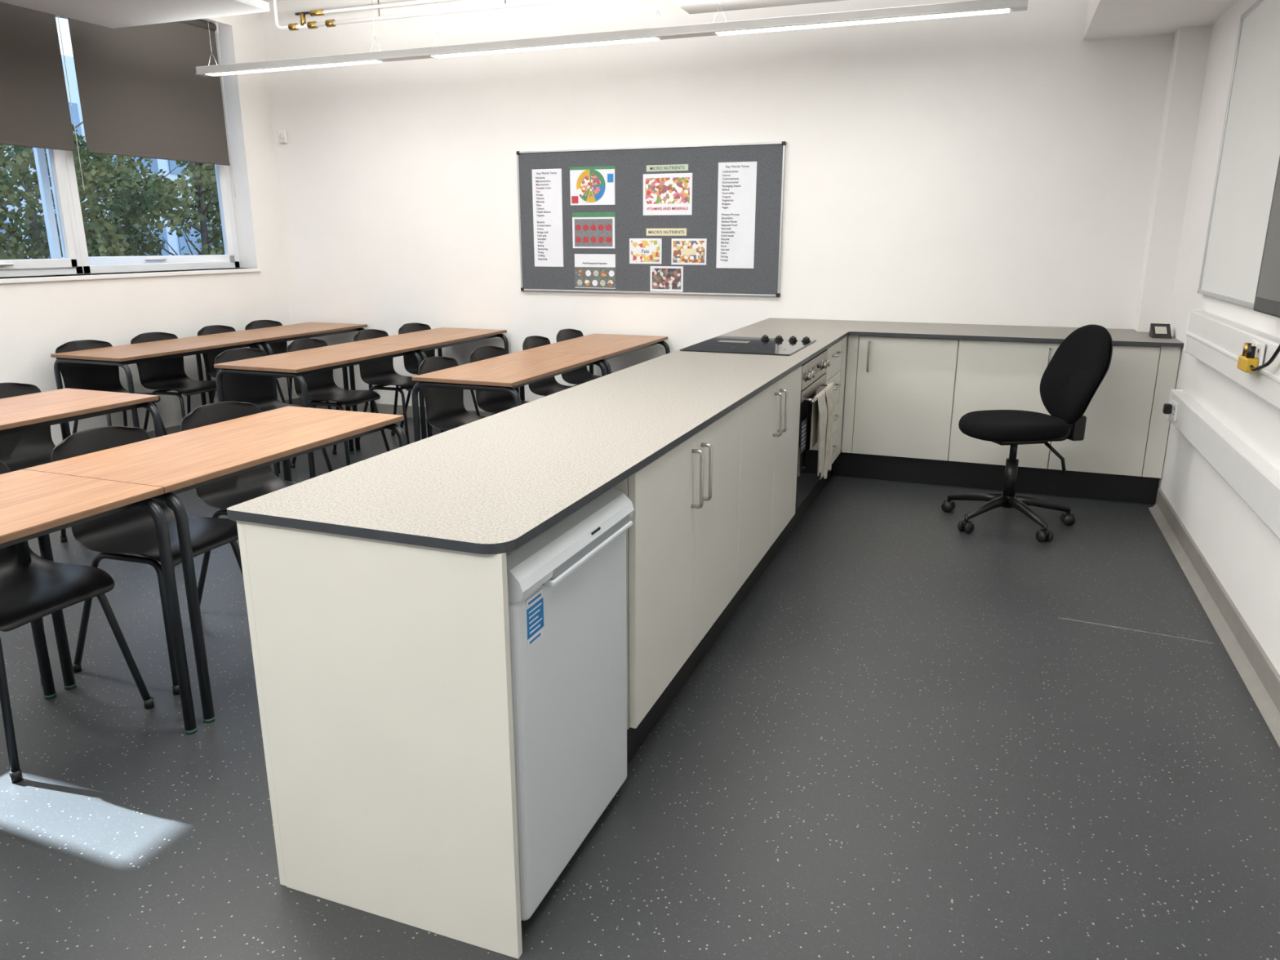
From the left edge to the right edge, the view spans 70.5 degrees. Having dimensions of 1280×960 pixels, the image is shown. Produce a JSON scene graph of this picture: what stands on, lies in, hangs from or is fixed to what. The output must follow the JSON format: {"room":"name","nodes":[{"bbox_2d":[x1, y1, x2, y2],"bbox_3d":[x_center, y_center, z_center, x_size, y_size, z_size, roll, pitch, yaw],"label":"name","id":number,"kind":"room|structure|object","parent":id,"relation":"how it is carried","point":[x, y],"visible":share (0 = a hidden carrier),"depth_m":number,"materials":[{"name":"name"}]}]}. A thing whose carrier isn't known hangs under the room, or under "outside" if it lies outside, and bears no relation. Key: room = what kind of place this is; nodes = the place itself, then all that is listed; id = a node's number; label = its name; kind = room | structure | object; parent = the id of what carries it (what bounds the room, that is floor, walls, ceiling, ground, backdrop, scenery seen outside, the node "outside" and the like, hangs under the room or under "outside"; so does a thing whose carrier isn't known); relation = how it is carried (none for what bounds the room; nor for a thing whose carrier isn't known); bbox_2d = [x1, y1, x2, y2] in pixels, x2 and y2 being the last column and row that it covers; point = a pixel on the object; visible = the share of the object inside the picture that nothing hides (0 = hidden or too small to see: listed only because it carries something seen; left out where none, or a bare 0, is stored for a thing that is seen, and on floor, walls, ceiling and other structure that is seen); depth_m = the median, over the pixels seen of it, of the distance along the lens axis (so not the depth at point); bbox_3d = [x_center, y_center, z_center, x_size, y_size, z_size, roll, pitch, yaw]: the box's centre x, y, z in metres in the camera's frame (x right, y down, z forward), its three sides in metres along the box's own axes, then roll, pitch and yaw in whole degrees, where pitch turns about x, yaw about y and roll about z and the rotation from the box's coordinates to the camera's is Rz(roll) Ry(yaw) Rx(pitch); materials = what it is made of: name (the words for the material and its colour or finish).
{"room":"cooking classroom","nodes":[
{"label":"cooking classroom","id":0,"kind":"room"},
{"bbox_2d":[0,0,269,28],"bbox_3d":[-3.065,-2.900,4.910,1.280,0.460,1.460,6,16,20],"label":"raft","id":1,"kind":"object","parent":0,"point":[113,14],"depth_m":5.35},
{"bbox_2d":[0,12,298,446],"bbox_3d":[-4.820,-1.022,3.194,0.300,3.200,9.600,6,16,20],"label":"wall","id":2,"kind":"structure","parent":0,"point":[37,318],"depth_m":6.75,"materials":[{"name":"paint"}]},
{"bbox_2d":[0,148,83,277],"bbox_3d":[-3.967,-2.102,5.333,0.112,1.780,1.190,6,16,20],"label":"window","id":3,"kind":"structure","parent":2,"relation":"in","point":[59,271],"depth_m":5.90,"materials":[{"name":"plastic"}]},
{"bbox_2d":[0,1,84,190],"bbox_3d":[-3.829,-2.349,5.222,0.070,1.245,1.126,6,16,20],"label":"roller blind","id":4,"kind":"object","parent":3,"relation":"attached to","point":[34,108],"visible":1,"depth_m":5.52,"materials":[{"name":"fabric"}]},
{"bbox_2d":[0,267,261,284],"bbox_3d":[-3.630,-1.388,6.161,0.240,0.028,2.620,6,16,20],"label":"trim","id":5,"kind":"structure","parent":2,"relation":"attached to","point":[3,280],"depth_m":6.14,"materials":[{"name":"white paint"}]},
{"bbox_2d":[32,14,239,274],"bbox_3d":[-3.683,-2.431,6.562,0.489,1.780,1.390,6,16,20],"label":"window","id":6,"kind":"structure","parent":2,"relation":"in","point":[87,268],"depth_m":6.56,"materials":[{"name":"plastic"}]},
{"bbox_2d":[67,17,235,197],"bbox_3d":[-3.383,-2.649,6.343,0.070,1.245,1.221,6,16,20],"label":"roller blind","id":7,"kind":"object","parent":6,"relation":"attached to","point":[142,95],"visible":0.93,"depth_m":6.30,"materials":[{"name":"fabric"}]},
{"bbox_2d":[146,397,299,438],"bbox_3d":[-4.676,0.492,3.535,0.014,0.100,9.586,6,16,20],"label":"baseboard","id":8,"kind":"structure","parent":2,"relation":"attached to","point":[175,428],"depth_m":6.66,"materials":[{"name":"plastic"}]},
{"bbox_2d":[262,0,284,2],"bbox_3d":[-1.716,-2.307,1.616,6.950,0.100,9.900,6,16,20],"label":"ceiling","id":9,"kind":"structure","parent":0,"point":[267,1],"depth_m":6.97,"materials":[{"name":"paint"}]},
{"bbox_2d":[195,0,1027,76],"bbox_3d":[-0.556,-2.822,5.110,5.140,0.714,0.080,6,16,20],"label":"linear pendant light","id":10,"kind":"object","parent":9,"relation":"hanging from","point":[975,7],"visible":0.99,"depth_m":4.96,"materials":[{"name":"white metal"}]},
{"bbox_2d":[272,0,583,31],"bbox_3d":[-0.168,-3.178,5.649,5.414,0.304,0.144,6,16,20],"label":"pipe","id":11,"kind":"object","parent":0,"point":[328,23],"depth_m":6.27,"materials":[{"name":"white metal"}]},
{"bbox_2d":[0,417,1279,959],"bbox_3d":[-1.716,0.881,2.470,6.950,0.100,9.900,6,16,20],"label":"floor","id":12,"kind":"structure","parent":0,"point":[914,735],"depth_m":2.49,"materials":[{"name":"plastic"}]},
{"bbox_2d":[0,382,67,542],"bbox_3d":[-2.681,-0.018,4.076,0.487,0.805,0.458,5,16,19],"label":"chair","id":13,"kind":"object","parent":12,"relation":"on","point":[25,449],"visible":0.28,"depth_m":4.15,"materials":[{"name":"plastic"}]},
{"bbox_2d":[0,461,154,783],"bbox_3d":[-1.847,0.363,2.655,0.487,0.805,0.458,6,16,20],"label":"chair","id":14,"kind":"object","parent":12,"relation":"on","point":[37,589],"visible":0.86,"depth_m":2.67,"materials":[{"name":"plastic"}]},
{"bbox_2d":[0,387,172,510],"bbox_3d":[-2.632,0.098,3.739,0.633,0.755,1.148,6,16,20],"label":"table","id":15,"kind":"object","parent":12,"relation":"on","point":[61,406],"visible":0.76,"depth_m":3.88,"materials":[{"name":"brown wood"}]},
{"bbox_2d":[0,469,197,734],"bbox_3d":[-1.826,0.497,2.251,0.633,0.755,1.148,6,16,20],"label":"table","id":16,"kind":"object","parent":12,"relation":"on","point":[33,504],"visible":0.98,"depth_m":2.55,"materials":[{"name":"brown wood"}]},
{"bbox_2d":[55,339,167,435],"bbox_3d":[-3.359,-0.474,5.778,0.487,0.805,0.458,7,16,23],"label":"chair","id":17,"kind":"object","parent":12,"relation":"on","point":[75,375],"visible":0.35,"depth_m":5.81,"materials":[{"name":"plastic"}]},
{"bbox_2d":[50,426,243,694],"bbox_3d":[-1.659,0.236,3.128,0.487,0.805,0.458,5,16,18],"label":"chair","id":18,"kind":"object","parent":12,"relation":"on","point":[132,531],"visible":0.57,"depth_m":3.08,"materials":[{"name":"plastic"}]},
{"bbox_2d":[50,335,264,435],"bbox_3d":[-3.104,-0.512,6.015,0.633,0.755,1.148,6,16,20],"label":"table","id":19,"kind":"object","parent":12,"relation":"on","point":[122,356],"visible":0.76,"depth_m":5.67,"materials":[{"name":"brown wood"}]},
{"bbox_2d":[130,332,217,431],"bbox_3d":[-3.166,-0.604,6.264,0.487,0.805,0.458,6,16,21],"label":"chair","id":20,"kind":"object","parent":12,"relation":"on","point":[163,375],"visible":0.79,"depth_m":6.25,"materials":[{"name":"plastic"}]},
{"bbox_2d":[23,405,407,723],"bbox_3d":[-1.414,0.219,3.288,0.633,0.755,1.148,6,16,20],"label":"table","id":21,"kind":"object","parent":12,"relation":"on","point":[179,462],"visible":0.73,"depth_m":2.95,"materials":[{"name":"brown wood"}]},
{"bbox_2d":[180,401,298,610],"bbox_3d":[-1.476,0.112,3.590,0.487,0.805,0.458,7,16,23],"label":"chair","id":22,"kind":"object","parent":12,"relation":"on","point":[224,494],"visible":0.42,"depth_m":3.59,"materials":[{"name":"plastic"}]},
{"bbox_2d":[197,324,285,403],"bbox_3d":[-2.966,-0.740,6.768,0.487,0.805,0.458,5,16,18],"label":"chair","id":23,"kind":"object","parent":12,"relation":"on","point":[215,329],"visible":0.23,"depth_m":6.73,"materials":[{"name":"plastic"}]},
{"bbox_2d":[214,347,333,477],"bbox_3d":[-2.175,-0.359,5.349,0.487,0.805,0.458,7,17,24],"label":"chair","id":24,"kind":"object","parent":12,"relation":"on","point":[258,390],"visible":0.41,"depth_m":5.41,"materials":[{"name":"plastic"}]},
{"bbox_2d":[244,320,331,409],"bbox_3d":[-2.800,-0.851,7.184,0.487,0.805,0.458,7,16,23],"label":"chair","id":25,"kind":"object","parent":12,"relation":"on","point":[281,347],"visible":0.2,"depth_m":7.25,"materials":[{"name":"plastic"}]},
{"bbox_2d":[203,322,374,413],"bbox_3d":[-2.692,-0.789,7.052,0.633,0.755,1.148,6,16,20],"label":"table","id":26,"kind":"object","parent":12,"relation":"on","point":[272,335],"visible":0.43,"depth_m":6.79,"materials":[{"name":"brown wood"}]},
{"bbox_2d":[213,342,426,478],"bbox_3d":[-1.905,-0.392,5.570,0.633,0.755,1.148,6,16,20],"label":"table","id":27,"kind":"object","parent":12,"relation":"on","point":[295,364],"visible":0.81,"depth_m":5.25,"materials":[{"name":"brown wood"}]},
{"bbox_2d":[286,337,390,467],"bbox_3d":[-1.967,-0.499,5.871,0.487,0.805,0.458,6,16,20],"label":"chair","id":28,"kind":"object","parent":12,"relation":"on","point":[321,386],"visible":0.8,"depth_m":5.88,"materials":[{"name":"plastic"}]},
{"bbox_2d":[353,328,444,444],"bbox_3d":[-1.734,-0.656,6.458,0.487,0.805,0.458,6,16,22],"label":"chair","id":29,"kind":"object","parent":12,"relation":"on","point":[380,373],"visible":0.54,"depth_m":6.44,"materials":[{"name":"plastic"}]},
{"bbox_2d":[348,327,508,451],"bbox_3d":[-1.492,-0.670,6.607,0.633,0.755,1.148,6,16,20],"label":"table","id":30,"kind":"object","parent":12,"relation":"on","point":[442,337],"visible":0.51,"depth_m":6.35,"materials":[{"name":"brown wood"}]},
{"bbox_2d":[398,322,479,431],"bbox_3d":[-1.548,-0.782,6.927,0.487,0.805,0.458,7,17,24],"label":"chair","id":31,"kind":"object","parent":12,"relation":"on","point":[410,361],"visible":0.31,"depth_m":6.92,"materials":[{"name":"plastic"}]},
{"bbox_2d":[417,356,487,431],"bbox_3d":[-0.925,-0.260,4.978,0.487,0.805,0.458,6,16,20],"label":"chair","id":32,"kind":"object","parent":12,"relation":"on","point":[446,410],"visible":0.52,"depth_m":5.00,"materials":[{"name":"plastic"}]},
{"bbox_2d":[469,346,529,416],"bbox_3d":[-0.738,-0.386,5.448,0.487,0.805,0.458,7,17,25],"label":"chair","id":33,"kind":"object","parent":12,"relation":"on","point":[491,402],"visible":0.43,"depth_m":5.46,"materials":[{"name":"plastic"}]},
{"bbox_2d":[411,351,607,442],"bbox_3d":[-0.686,-0.271,5.118,0.633,0.755,1.148,6,16,20],"label":"table","id":34,"kind":"object","parent":12,"relation":"on","point":[506,373],"visible":0.78,"depth_m":4.74,"materials":[{"name":"brown wood"}]},
{"bbox_2d":[236,336,847,959],"bbox_3d":[0.342,-0.049,4.036,0.656,0.884,4.832,6,16,20],"label":"base cabinet","id":35,"kind":"object","parent":12,"relation":"on","point":[382,668],"visible":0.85,"depth_m":1.90,"materials":[{"name":"beige laminate"}]},
{"bbox_2d":[795,349,834,511],"bbox_3d":[0.699,-0.282,4.592,0.454,0.697,0.660,6,16,20],"label":"built-in oven","id":36,"kind":"object","parent":35,"relation":"in","point":[814,375],"visible":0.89,"depth_m":4.42,"materials":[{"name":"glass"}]},
{"bbox_2d":[809,390,826,475],"bbox_3d":[0.875,-0.224,4.422,0.048,0.400,0.209,6,16,20],"label":"tea towel","id":37,"kind":"object","parent":36,"relation":"hanging from","point":[819,415],"visible":0.98,"depth_m":4.39,"materials":[{"name":"fabric"}]},
{"bbox_2d":[822,382,835,479],"bbox_3d":[0.957,-0.248,4.638,0.048,0.465,0.229,6,16,20],"label":"tea towel","id":38,"kind":"object","parent":36,"relation":"hanging from","point":[829,396],"visible":0.65,"depth_m":4.61,"materials":[{"name":"white fabric"}]},
{"bbox_2d":[522,335,573,397],"bbox_3d":[-0.509,-0.540,6.024,0.487,0.805,0.458,6,16,21],"label":"chair","id":39,"kind":"object","parent":12,"relation":"on","point":[548,386],"visible":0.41,"depth_m":6.06,"materials":[{"name":"plastic"}]},
{"bbox_2d":[506,487,634,920],"bbox_3d":[-0.372,0.474,2.161,0.556,0.845,0.582,6,16,20],"label":"fridge","id":40,"kind":"object","parent":12,"relation":"on","point":[566,584],"visible":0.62,"depth_m":1.99,"materials":[{"name":"white metal"}]},
{"bbox_2d":[555,328,601,386],"bbox_3d":[-0.329,-0.661,6.476,0.487,0.805,0.458,7,17,24],"label":"chair","id":41,"kind":"object","parent":12,"relation":"on","point":[580,375],"visible":0.38,"depth_m":6.52,"materials":[{"name":"plastic"}]},
{"bbox_2d":[519,333,670,400],"bbox_3d":[-0.274,-0.549,6.155,0.633,0.755,1.148,6,16,20],"label":"table","id":42,"kind":"object","parent":12,"relation":"on","point":[609,345],"visible":0.61,"depth_m":5.97,"materials":[{"name":"brown wood"}]},
{"bbox_2d":[832,334,1181,504],"bbox_3d":[2.138,-0.439,5.494,1.787,0.884,0.726,6,16,20],"label":"base cabinet","id":43,"kind":"object","parent":12,"relation":"on","point":[906,398],"visible":0.8,"depth_m":5.21,"materials":[{"name":"beige laminate"}]},
{"bbox_2d":[226,317,1183,554],"bbox_3d":[1.129,-0.407,3.625,2.373,0.020,4.853,6,16,20],"label":"countertop","id":44,"kind":"structure","parent":43,"relation":"on","point":[493,484],"depth_m":2.33,"materials":[{"name":"laminate"}]},
{"bbox_2d":[680,334,816,355],"bbox_3d":[0.567,-0.701,4.621,0.540,0.032,0.680,6,16,20],"label":"cooktop","id":45,"kind":"object","parent":44,"relation":"in","point":[778,345],"visible":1,"depth_m":4.56,"materials":[{"name":"black glass"}]},
{"bbox_2d":[1148,323,1171,338],"bbox_3d":[2.876,-0.823,5.002,0.095,0.070,0.120,6,16,20],"label":"power socket","id":46,"kind":"object","parent":44,"relation":"on","point":[1157,330],"visible":1,"depth_m":5.00,"materials":[{"name":"plastic"}]},
{"bbox_2d":[941,324,1112,542],"bbox_3d":[1.958,-0.264,4.591,0.742,1.013,0.632,-3,15,-11],"label":"office chair","id":47,"kind":"object","parent":12,"relation":"on","point":[1077,369],"visible":1,"depth_m":4.57,"materials":[{"name":"fabric"}]},
{"bbox_2d":[261,0,1174,449],"bbox_3d":[0.032,-1.891,6.439,6.950,3.200,0.150,6,16,20],"label":"wall","id":48,"kind":"structure","parent":0,"point":[991,169],"depth_m":6.00,"materials":[{"name":"paint"}]},
{"bbox_2d":[278,129,288,142],"bbox_3d":[-2.861,-2.750,7.248,0.070,0.100,0.049,6,16,20],"label":"sensor","id":49,"kind":"object","parent":48,"relation":"attached to","point":[282,133],"visible":1,"depth_m":7.24,"materials":[{"name":"plastic"}]},
{"bbox_2d":[298,397,493,418],"bbox_3d":[-1.071,-0.481,7.165,4.050,0.100,0.014,6,16,20],"label":"baseboard","id":50,"kind":"structure","parent":48,"relation":"attached to","point":[382,408],"depth_m":7.54,"materials":[{"name":"plastic"}]},
{"bbox_2d":[515,141,786,297],"bbox_3d":[0.028,-1.814,6.363,1.974,0.994,0.026,6,16,20],"label":"noticeboard","id":51,"kind":"object","parent":48,"relation":"attached to","point":[630,164],"visible":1,"depth_m":6.30,"materials":[{"name":"fabric"}]},
{"bbox_2d":[532,168,563,266],"bbox_3d":[-0.673,-1.908,6.610,0.237,0.684,0.002,6,16,20],"label":"poster","id":52,"kind":"object","parent":51,"relation":"attached to","point":[547,197],"visible":1,"depth_m":6.61,"materials":[{"name":"white paper"}]},
{"bbox_2d":[569,165,614,204],"bbox_3d":[-0.339,-2.087,6.428,0.346,0.260,0.004,6,16,20],"label":"poster","id":53,"kind":"object","parent":51,"relation":"attached to","point":[588,185],"visible":1,"depth_m":6.43,"materials":[{"name":"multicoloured paper"}]},
{"bbox_2d":[571,195,577,203],"bbox_3d":[-0.466,-2.010,6.500,0.052,0.049,0.002,6,16,20],"label":"print","id":54,"kind":"object","parent":53,"relation":"attached to","point":[574,198],"depth_m":6.50,"materials":[{"name":"red paper"}]},
{"bbox_2d":[569,165,614,169],"bbox_3d":[-0.339,-2.203,6.397,0.346,0.021,0.001,6,16,20],"label":"print","id":55,"kind":"object","parent":53,"relation":"attached to","point":[605,167],"depth_m":6.39},
{"bbox_2d":[607,173,613,182],"bbox_3d":[-0.208,-2.122,6.367,0.045,0.057,0.002,6,16,20],"label":"print","id":56,"kind":"object","parent":53,"relation":"attached to","point":[610,176],"depth_m":6.37},
{"bbox_2d":[572,212,614,248],"bbox_3d":[-0.335,-1.792,6.506,0.331,0.249,0.004,6,16,20],"label":"poster","id":57,"kind":"object","parent":51,"relation":"attached to","point":[589,229],"visible":1,"depth_m":6.50,"materials":[{"name":"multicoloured paper"}]},
{"bbox_2d":[572,212,614,217],"bbox_3d":[-0.335,-1.896,6.478,0.331,0.032,0.001,6,16,20],"label":"print","id":58,"kind":"object","parent":57,"relation":"on","point":[574,214],"depth_m":6.48},
{"bbox_2d":[574,218,613,246],"bbox_3d":[-0.335,-1.776,6.510,0.298,0.192,0.002,6,16,20],"label":"print","id":59,"kind":"object","parent":57,"relation":"attached to","point":[588,232],"depth_m":6.51},
{"bbox_2d":[574,253,615,288],"bbox_3d":[-0.327,-1.515,6.577,0.322,0.243,0.004,6,16,20],"label":"poster","id":60,"kind":"object","parent":51,"relation":"attached to","point":[591,270],"visible":1,"depth_m":6.58,"materials":[{"name":"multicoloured paper"}]},
{"bbox_2d":[574,266,615,288],"bbox_3d":[-0.327,-1.473,6.588,0.322,0.146,0.001,6,16,20],"label":"print","id":61,"kind":"object","parent":60,"relation":"attached to","point":[584,277],"depth_m":6.59},
{"bbox_2d":[629,238,662,263],"bbox_3d":[0.038,-1.617,6.404,0.243,0.174,0.004,6,16,20],"label":"poster","id":62,"kind":"object","parent":51,"relation":"attached to","point":[642,251],"visible":1,"depth_m":6.40,"materials":[{"name":"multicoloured paper"}]},
{"bbox_2d":[639,247,651,253],"bbox_3d":[0.038,-1.619,6.404,0.097,0.045,0.002,6,16,20],"label":"print","id":63,"kind":"object","parent":62,"relation":"attached to","point":[642,250],"depth_m":6.40,"materials":[{"name":"white paper"}]},
{"bbox_2d":[649,266,683,292],"bbox_3d":[0.187,-1.419,6.399,0.246,0.175,0.002,6,16,20],"label":"poster","id":64,"kind":"object","parent":51,"relation":"attached to","point":[662,278],"visible":1,"depth_m":6.40,"materials":[{"name":"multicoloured paper"}]},
{"bbox_2d":[646,228,686,235],"bbox_3d":[0.183,-1.729,6.318,0.298,0.049,0.002,6,16,20],"label":"label","id":65,"kind":"object","parent":51,"relation":"attached to","point":[650,232],"visible":1,"depth_m":6.32,"materials":[{"name":"beige paper"}]},
{"bbox_2d":[646,164,688,171],"bbox_3d":[0.186,-2.138,6.207,0.304,0.041,0.002,6,16,20],"label":"label","id":66,"kind":"object","parent":51,"relation":"attached to","point":[677,166],"visible":1,"depth_m":6.21,"materials":[{"name":"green paper"}]},
{"bbox_2d":[643,173,692,215],"bbox_3d":[0.188,-1.970,6.250,0.358,0.274,0.003,6,16,20],"label":"poster","id":67,"kind":"object","parent":51,"relation":"attached to","point":[669,193],"visible":1,"depth_m":6.25,"materials":[{"name":"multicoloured paper"}]},
{"bbox_2d":[645,177,689,204],"bbox_3d":[0.188,-1.994,6.244,0.322,0.170,0.001,6,16,20],"label":"print","id":68,"kind":"object","parent":67,"relation":"attached to","point":[659,190],"depth_m":6.24},
{"bbox_2d":[671,238,706,265],"bbox_3d":[0.339,-1.585,6.294,0.255,0.176,0.003,6,16,20],"label":"poster","id":69,"kind":"object","parent":51,"relation":"attached to","point":[683,251],"visible":1,"depth_m":6.29,"materials":[{"name":"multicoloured paper"}]},
{"bbox_2d":[680,248,696,254],"bbox_3d":[0.339,-1.585,6.293,0.112,0.042,0.002,6,16,20],"label":"print","id":70,"kind":"object","parent":69,"relation":"attached to","point":[683,251],"depth_m":6.29,"materials":[{"name":"beige paper"}]},
{"bbox_2d":[715,161,756,268],"bbox_3d":[0.649,-1.783,6.118,0.264,0.688,0.002,6,16,20],"label":"poster","id":71,"kind":"object","parent":51,"relation":"attached to","point":[736,186],"visible":1,"depth_m":6.12,"materials":[{"name":"white paper"}]},
{"bbox_2d":[670,0,844,13],"bbox_3d":[0.698,-2.713,4.291,1.470,0.500,1.550,6,16,20],"label":"raft","id":72,"kind":"object","parent":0,"point":[691,6],"depth_m":5.08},
{"bbox_2d":[1155,0,1279,675],"bbox_3d":[1.459,-0.398,0.866,0.150,3.200,9.600,6,16,20],"label":"wall","id":73,"kind":"structure","parent":0,"point":[1242,551],"depth_m":4.04,"materials":[{"name":"paint"}]},
{"bbox_2d":[1083,0,1237,39],"bbox_3d":[1.104,-1.655,0.670,0.610,0.670,9.600,6,16,20],"label":"ceiling beam","id":74,"kind":"structure","parent":73,"relation":"attached to","point":[1104,19],"depth_m":4.64,"materials":[{"name":"paint"}]},
{"bbox_2d":[1133,25,1212,332],"bbox_3d":[3.006,-1.664,5.135,0.150,1.624,0.180,6,16,20],"label":"column","id":75,"kind":"structure","parent":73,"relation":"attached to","point":[1191,44],"depth_m":5.05,"materials":[{"name":"paint"}]},
{"bbox_2d":[1148,488,1279,747],"bbox_3d":[1.238,1.171,0.981,0.050,0.110,8.890,6,16,20],"label":"baseboard","id":76,"kind":"structure","parent":73,"relation":"attached to","point":[1255,668],"depth_m":3.41,"materials":[{"name":"plastic"}]},
{"bbox_2d":[1166,389,1279,539],"bbox_3d":[1.200,0.662,0.754,0.058,0.160,8.700,6,16,20],"label":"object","id":77,"kind":"object","parent":73,"relation":"attached to","point":[1257,482],"visible":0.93,"depth_m":3.43,"materials":[{"name":"plastic"}]},
{"bbox_2d":[1168,399,1178,421],"bbox_3d":[2.664,-0.348,4.526,0.014,0.086,0.146,6,16,20],"label":"wall socket","id":78,"kind":"object","parent":77,"relation":"attached to","point":[1173,415],"visible":0.99,"depth_m":4.49,"materials":[{"name":"plastic"}]},
{"bbox_2d":[1162,403,1172,413],"bbox_3d":[2.657,-0.359,4.565,0.034,0.050,0.040,6,16,20],"label":"plug","id":79,"kind":"object","parent":78,"relation":"attached to","point":[1166,406],"visible":1,"depth_m":4.55,"materials":[{"name":"plastic"}]},
{"bbox_2d":[1182,309,1279,409],"bbox_3d":[1.161,0.305,0.563,0.066,0.210,8.500,6,16,20],"label":"cable trunking","id":80,"kind":"object","parent":73,"relation":"attached to","point":[1218,342],"visible":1,"depth_m":3.57,"materials":[{"name":"plastic"}]},
{"bbox_2d":[1236,342,1279,373],"bbox_3d":[2.099,-0.430,3.074,0.041,0.169,0.464,6,16,20],"label":"plug","id":81,"kind":"object","parent":80,"relation":"attached to","point":[1247,362],"visible":1,"depth_m":3.13,"materials":[{"name":"plastic"}]},
{"bbox_2d":[1251,339,1266,366],"bbox_3d":[2.163,-0.443,3.180,0.014,0.086,0.146,6,16,20],"label":"wall socket","id":82,"kind":"object","parent":80,"relation":"attached to","point":[1260,347],"visible":0.59,"depth_m":3.13,"materials":[{"name":"plastic"}]},
{"bbox_2d":[1197,0,1279,308],"bbox_3d":[2.161,-1.121,2.822,0.025,1.235,3.180,6,16,20],"label":"whiteboard","id":83,"kind":"object","parent":73,"relation":"attached to","point":[1249,155],"visible":1,"depth_m":3.79,"materials":[{"name":"ceramic"}]},
{"bbox_2d":[1253,155,1279,317],"bbox_3d":[1.867,-0.889,2.236,0.067,1.060,1.800,6,16,20],"label":"display screen","id":84,"kind":"object","parent":83,"relation":"attached to","point":[1267,300],"visible":1,"depth_m":3.04,"materials":[{"name":"plastic"}]},
{"label":"outside","id":85,"kind":"structure","parent":0,"visible":0},
{"bbox_3d":[-20.516,-1.002,10.657,34.130,0.100,55.000,6,16,20],"label":"ground","id":86,"kind":"structure","parent":85,"visible":0},
{"bbox_2d":[0,145,44,259],"bbox_3d":[-8.724,-3.097,11.904,2.895,3.308,2.722,6,16,20],"label":"tree","id":87,"kind":"object","parent":86,"relation":"on","point":[23,217],"visible":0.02,"depth_m":12.41,"materials":[{"name":"green plant"}]},
{"bbox_2d":[0,121,140,259],"bbox_3d":[-6.874,-2.643,10.213,2.436,3.305,2.631,-11,18,-35],"label":"tree","id":88,"kind":"object","parent":86,"relation":"on","point":[21,162],"visible":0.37,"depth_m":10.16,"materials":[{"name":"green plant"}]},
{"bbox_2d":[0,54,222,258],"bbox_3d":[-13.452,-4.240,13.081,3.040,4.900,32.000,6,16,20],"label":"building","id":89,"kind":"structure","parent":86,"relation":"on","point":[176,242],"depth_m":18.13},
{"bbox_2d":[48,154,220,257],"bbox_3d":[-8.080,-3.744,14.321,2.631,3.305,2.846,6,16,20],"label":"tree","id":90,"kind":"object","parent":86,"relation":"on","point":[135,240],"visible":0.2,"depth_m":14.00,"materials":[{"name":"green plant"}]},
{"bbox_2d":[118,160,224,255],"bbox_3d":[-5.843,-3.239,12.444,2.098,3.302,2.598,-12,19,-38],"label":"tree","id":91,"kind":"object","parent":86,"relation":"on","point":[155,189],"visible":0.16,"depth_m":11.57,"materials":[{"name":"green plant"}]},
{"bbox_2d":[170,171,222,254],"bbox_3d":[-5.926,-3.794,14.508,2.804,3.305,2.493,3,15,10],"label":"tree","id":92,"kind":"object","parent":86,"relation":"on","point":[178,175],"visible":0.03,"depth_m":14.20,"materials":[{"name":"green plant"}]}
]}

